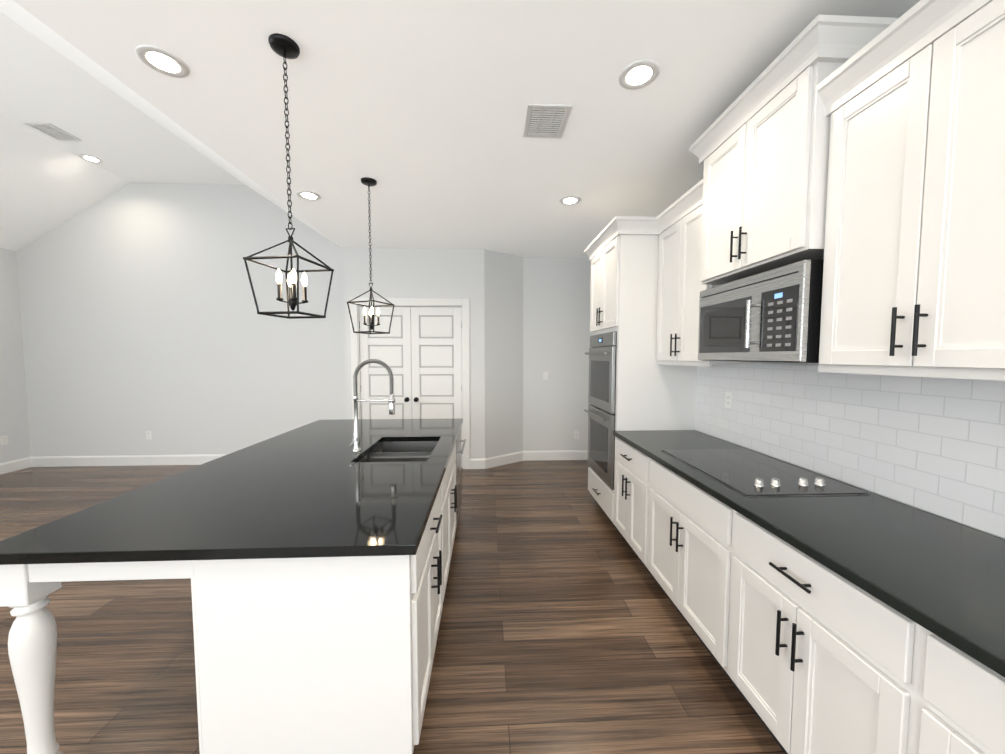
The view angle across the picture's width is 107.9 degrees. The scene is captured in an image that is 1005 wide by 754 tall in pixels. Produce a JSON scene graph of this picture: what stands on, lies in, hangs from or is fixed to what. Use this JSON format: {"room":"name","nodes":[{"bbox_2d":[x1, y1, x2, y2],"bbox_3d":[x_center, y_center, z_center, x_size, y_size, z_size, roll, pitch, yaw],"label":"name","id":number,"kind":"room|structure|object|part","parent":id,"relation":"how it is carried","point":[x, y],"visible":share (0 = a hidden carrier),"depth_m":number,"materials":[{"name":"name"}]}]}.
{"room":"kitchen","nodes":[
{"label":"kitchen","id":0,"kind":"room"},
{"bbox_2d":[0,248,30,462],"bbox_3d":[-6.408,-0.027,0.676,0.120,3.040,8.650,0,3,-3],"label":"wall","id":1,"kind":"structure","parent":0,"point":[14,423],"depth_m":4.87,"materials":[{"name":"white paint"}]},
{"bbox_2d":[0,435,7,444],"bbox_3d":[-6.523,0.829,4.785,0.008,0.116,0.072,0,3,-3],"label":"outlet","id":2,"kind":"object","parent":1,"relation":"attached to","point":[3,440],"visible":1,"depth_m":4.78,"materials":[{"name":"white plastic"}]},
{"bbox_2d":[0,457,31,473],"bbox_3d":[-6.342,1.417,0.811,0.016,0.140,8.550,0,3,-3],"label":"baseboard","id":3,"kind":"structure","parent":1,"relation":"attached to","point":[19,464],"depth_m":4.89,"materials":[{"name":"white wood"}]},
{"bbox_2d":[16,182,590,456],"bbox_3d":[-2.518,-0.776,5.202,8.295,4.020,0.120,0,3,-3],"label":"wall","id":4,"kind":"structure","parent":0,"point":[140,316],"depth_m":5.08,"materials":[{"name":"white paint"}]},
{"bbox_2d":[31,454,226,466],"bbox_3d":[-4.301,1.169,5.165,4.420,0.140,0.016,0,3,-3],"label":"baseboard","id":5,"kind":"structure","parent":4,"relation":"attached to","point":[58,461],"depth_m":5.11,"materials":[{"name":"white wood"}]},
{"bbox_2d":[146,431,150,438],"bbox_3d":[-4.960,0.816,5.120,0.072,0.116,0.008,0,3,-3],"label":"outlet","id":6,"kind":"object","parent":4,"relation":"attached to","point":[148,434],"visible":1,"depth_m":5.12,"materials":[{"name":"white plastic"}]},
{"bbox_2d":[543,372,547,379],"bbox_3d":[0.629,-0.021,5.319,0.072,0.116,0.009,0,3,-3],"label":"light switch","id":7,"kind":"object","parent":4,"relation":"attached to","point":[545,375],"visible":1,"depth_m":5.32,"materials":[{"name":"white plastic"}]},
{"bbox_2d":[574,431,578,438],"bbox_3d":[1.089,0.851,5.390,0.072,0.116,0.008,0,3,-3],"label":"electrical outlet","id":8,"kind":"object","parent":4,"relation":"attached to","point":[576,434],"visible":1,"depth_m":5.39,"materials":[{"name":"white plastic"}]},
{"bbox_2d":[0,460,784,753],"bbox_3d":[-2.327,1.517,0.995,8.455,0.080,8.950,0,3,-3],"label":"floor","id":9,"kind":"structure","parent":0,"point":[564,627],"depth_m":1.92,"materials":[{"name":"brown wood"}]},
{"bbox_2d":[0,423,465,753],"bbox_3d":[-0.995,0.955,2.387,1.395,0.885,2.332,0,3,-3],"label":"kitchen island","id":10,"kind":"object","parent":9,"relation":"on","point":[312,560],"depth_m":1.23,"materials":[{"name":"white painted wood"},{"name":"black granite"},{"name":"black metal"}]},
{"bbox_2d":[0,419,462,566],"bbox_3d":[-1.026,0.496,2.359,1.380,0.035,2.408,0,3,-3],"label":"island countertop","id":11,"kind":"structure","parent":10,"relation":"on","point":[300,493],"depth_m":1.46,"materials":[{"name":"black stone"}]},
{"bbox_2d":[348,359,394,450],"bbox_3d":[-0.832,0.184,2.310,0.281,0.594,0.164,0,3,-3],"label":"faucet","id":12,"kind":"object","parent":11,"relation":"on","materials":[{"name":"silver metal"}]},
{"bbox_2d":[364,439,435,458],"bbox_3d":[-0.675,0.610,2.455,0.452,0.227,0.673,0,3,-3],"label":"sink","id":13,"kind":"object","parent":11,"relation":"in","point":[391,448],"depth_m":2.77,"materials":[{"name":"silver metal"}]},
{"bbox_2d":[612,436,639,555],"bbox_3d":[1.282,0.937,2.698,0.688,0.885,0.705,0,3,-3],"label":"base cabinet","id":14,"kind":"object","parent":9,"relation":"on","point":[625,460],"depth_m":2.74,"materials":[{"name":"white wood"}]},
{"bbox_2d":[584,228,699,522],"bbox_3d":[1.241,0.074,3.391,0.704,2.530,0.780,0,3,-3],"label":"tall cabinet","id":15,"kind":"object","parent":9,"relation":"on","point":[628,392],"depth_m":3.01,"materials":[{"name":"white wood"}]},
{"bbox_2d":[637,452,715,649],"bbox_3d":[1.312,0.976,2.017,0.688,0.885,0.960,0,3,-3],"label":"base cabinet","id":16,"kind":"object","parent":9,"relation":"on","point":[678,520],"depth_m":2.00,"materials":[{"name":"white wood"}]},
{"bbox_2d":[708,500,871,753],"bbox_3d":[1.345,1.018,1.274,0.688,0.885,0.830,0,3,-3],"label":"base cabinet","id":17,"kind":"object","parent":9,"relation":"on","point":[793,637],"depth_m":1.27,"materials":[{"name":"white wood"}]},
{"bbox_2d":[612,428,1004,679],"bbox_3d":[1.332,0.558,1.252,0.694,0.035,3.549,0,3,-3],"label":"countertop","id":18,"kind":"structure","parent":17,"relation":"on","point":[944,576],"depth_m":1.24,"materials":[{"name":"black stone"}]},
{"bbox_2d":[661,449,869,496],"bbox_3d":[1.326,0.480,1.990,0.560,0.038,0.780,0,3,-3],"label":"cooktop","id":19,"kind":"object","parent":18,"relation":"in","point":[745,472],"depth_m":1.85,"materials":[{"name":"black glass"}]},
{"bbox_2d":[864,600,1004,753],"bbox_3d":[1.375,1.057,0.586,0.688,0.885,0.850,0,3,-3],"label":"base cabinet","id":20,"kind":"object","parent":9,"relation":"on","point":[925,697],"depth_m":0.89,"materials":[{"name":"white wood"}]},
{"bbox_2d":[342,247,484,458],"bbox_3d":[-1.160,-0.218,4.913,1.840,2.940,0.100,0,3,-3],"label":"wall","id":21,"kind":"structure","parent":0,"point":[414,273],"depth_m":4.81,"materials":[{"name":"white paint"}]},
{"bbox_2d":[350,298,469,468],"bbox_3d":[-1.220,0.106,4.919,1.554,2.292,0.120,0,3,-3],"label":"door frame","id":22,"kind":"structure","parent":21,"relation":"attached to","point":[462,303],"depth_m":4.83,"materials":[{"name":"white wood"}]},
{"bbox_2d":[359,307,461,458],"bbox_3d":[-1.218,0.155,4.888,1.348,2.172,0.100,0,3,-3],"label":"pantry door","id":23,"kind":"structure","parent":21,"relation":"in","point":[417,351],"depth_m":4.89,"materials":[{"name":"white wood"}]},
{"bbox_3d":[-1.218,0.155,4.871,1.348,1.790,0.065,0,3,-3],"label":"pantry door knobs","id":24,"kind":"part","parent":23,"relation":"part of","materials":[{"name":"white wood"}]},
{"bbox_2d":[0,0,919,257],"bbox_3d":[-2.267,-1.972,0.799,8.175,1.030,8.750,0,3,-3],"label":"ceiling","id":25,"kind":"structure","parent":0,"point":[416,110],"depth_m":2.18,"materials":[{"name":"white paint"}]},
{"bbox_2d":[23,122,81,140],"bbox_3d":[-4.681,-2.555,3.812,0.250,0.010,0.300,0,3,-3],"label":"ceiling vent","id":26,"kind":"object","parent":25,"relation":"in","point":[53,131],"visible":1,"depth_m":3.80,"materials":[{"name":"white metal"}]},
{"bbox_2d":[79,154,102,162],"bbox_3d":[-4.874,-2.586,4.333,0.192,0.007,0.192,0,3,-3],"label":"recessed light","id":27,"kind":"object","parent":25,"relation":"in","point":[90,158],"visible":1,"depth_m":4.32,"materials":[{"name":"white plastic"}]},
{"bbox_2d":[135,45,189,77],"bbox_3d":[-1.625,-1.507,1.751,0.192,0.007,0.192,0,3,-3],"label":"recessed light","id":28,"kind":"object","parent":25,"relation":"in","point":[162,61],"visible":1,"depth_m":1.74,"materials":[{"name":"white plastic"}]},
{"bbox_2d":[243,33,333,318],"bbox_3d":[-0.990,-0.896,1.694,0.265,1.221,0.265,0,3,7],"label":"pendant light","id":29,"kind":"object","parent":25,"relation":"hanging from","point":[284,46],"visible":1,"depth_m":1.68,"materials":[{"name":"black metal"}]},
{"bbox_3d":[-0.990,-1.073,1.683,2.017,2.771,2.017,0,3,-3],"label":"chain","id":30,"kind":"part","parent":29,"relation":"part of","materials":[{"name":"black metal"}]},
{"bbox_2d":[296,190,320,200],"bbox_3d":[-1.699,-1.590,3.207,0.192,0.007,0.192,0,3,-3],"label":"recessed light","id":31,"kind":"object","parent":25,"relation":"in","point":[308,195],"visible":1,"depth_m":3.20,"materials":[{"name":"white plastic"}]},
{"bbox_2d":[347,177,394,333],"bbox_3d":[-1.077,-0.970,2.979,0.265,1.220,0.265,1,3,19],"label":"pendant light","id":32,"kind":"object","parent":25,"relation":"hanging from","point":[368,181],"visible":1,"depth_m":2.96,"materials":[{"name":"black metal"}]},
{"bbox_3d":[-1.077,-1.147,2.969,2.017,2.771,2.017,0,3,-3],"label":"chain","id":33,"kind":"part","parent":32,"relation":"part of","materials":[{"name":"black metal"}]},
{"bbox_2d":[523,104,571,137],"bbox_3d":[0.261,-1.531,2.194,0.250,0.010,0.300,0,3,-3],"label":"ceiling vent","id":34,"kind":"object","parent":25,"relation":"in","point":[544,120],"visible":1,"depth_m":2.18,"materials":[{"name":"white metal"}]},
{"bbox_2d":[560,196,580,204],"bbox_3d":[0.614,-1.596,3.309,0.192,0.007,0.192,0,3,-3],"label":"recessed light","id":35,"kind":"object","parent":25,"relation":"in","point":[570,200],"visible":1,"depth_m":3.30,"materials":[{"name":"white plastic"}]},
{"bbox_2d":[619,59,659,89],"bbox_3d":[0.684,-1.512,1.833,0.192,0.007,0.192,0,3,-3],"label":"recessed light","id":36,"kind":"object","parent":25,"relation":"in","point":[639,74],"visible":1,"depth_m":1.82,"materials":[{"name":"white plastic"}]},
{"bbox_2d":[484,249,522,457],"bbox_3d":[0.006,-0.231,5.132,0.665,2.940,0.078,-2,4,-36],"label":"wall","id":37,"kind":"structure","parent":0,"point":[503,281],"depth_m":5.08,"materials":[{"name":"white paint"}]},
{"bbox_2d":[470,450,587,468],"bbox_3d":[0.532,1.168,5.194,1.970,0.140,0.386,0,3,-3],"label":"baseboard","id":38,"kind":"structure","parent":37,"relation":"attached to","point":[490,462],"depth_m":5.36,"materials":[{"name":"white wood"}]},
{"bbox_2d":[696,362,1003,538],"bbox_3d":[1.756,-0.051,1.096,0.120,3.040,8.770,0,3,-3],"label":"wall","id":39,"kind":"structure","parent":0,"point":[830,477],"depth_m":1.96,"materials":[{"name":"white paint"}]},
{"bbox_2d":[652,200,711,366],"bbox_3d":[1.444,-0.626,2.621,0.363,1.045,0.695,0,3,-3],"label":"upper cabinet","id":40,"kind":"object","parent":39,"relation":"attached to","point":[675,240],"depth_m":2.65,"materials":[{"name":"white wood"}]},
{"bbox_2d":[692,252,819,363],"bbox_3d":[1.445,-0.297,1.911,0.424,0.432,0.752,0,3,-3],"label":"microwave","id":41,"kind":"object","parent":39,"relation":"attached to","point":[760,315],"depth_m":1.77,"materials":[{"name":"silver metal"}]},
{"bbox_2d":[696,48,895,287],"bbox_3d":[1.443,-0.934,1.874,0.428,0.765,0.760,0,3,-3],"label":"upper cabinet","id":42,"kind":"object","parent":39,"relation":"attached to","point":[761,187],"depth_m":1.68,"materials":[{"name":"white wood"}]},
{"bbox_2d":[695,364,1004,538],"bbox_3d":[1.685,0.258,1.251,0.010,0.563,3.549,0,3,-3],"label":"tile backsplash","id":43,"kind":"structure","parent":39,"relation":"attached to","point":[934,445],"depth_m":1.61,"materials":[{"name":"white tile"}]},
{"bbox_2d":[725,392,732,408],"bbox_3d":[1.617,0.166,2.611,0.006,0.115,0.072,0,3,-3],"label":"outlet","id":44,"kind":"object","parent":43,"relation":"attached to","point":[728,399],"visible":1,"depth_m":2.61,"materials":[{"name":"white plastic"}]},
{"bbox_2d":[812,0,1004,379],"bbox_3d":[1.510,-0.541,1.128,0.363,1.045,0.780,0,3,-3],"label":"upper cabinet","id":45,"kind":"object","parent":39,"relation":"attached to","point":[840,208],"depth_m":1.16,"materials":[{"name":"white wood"}]}
]}

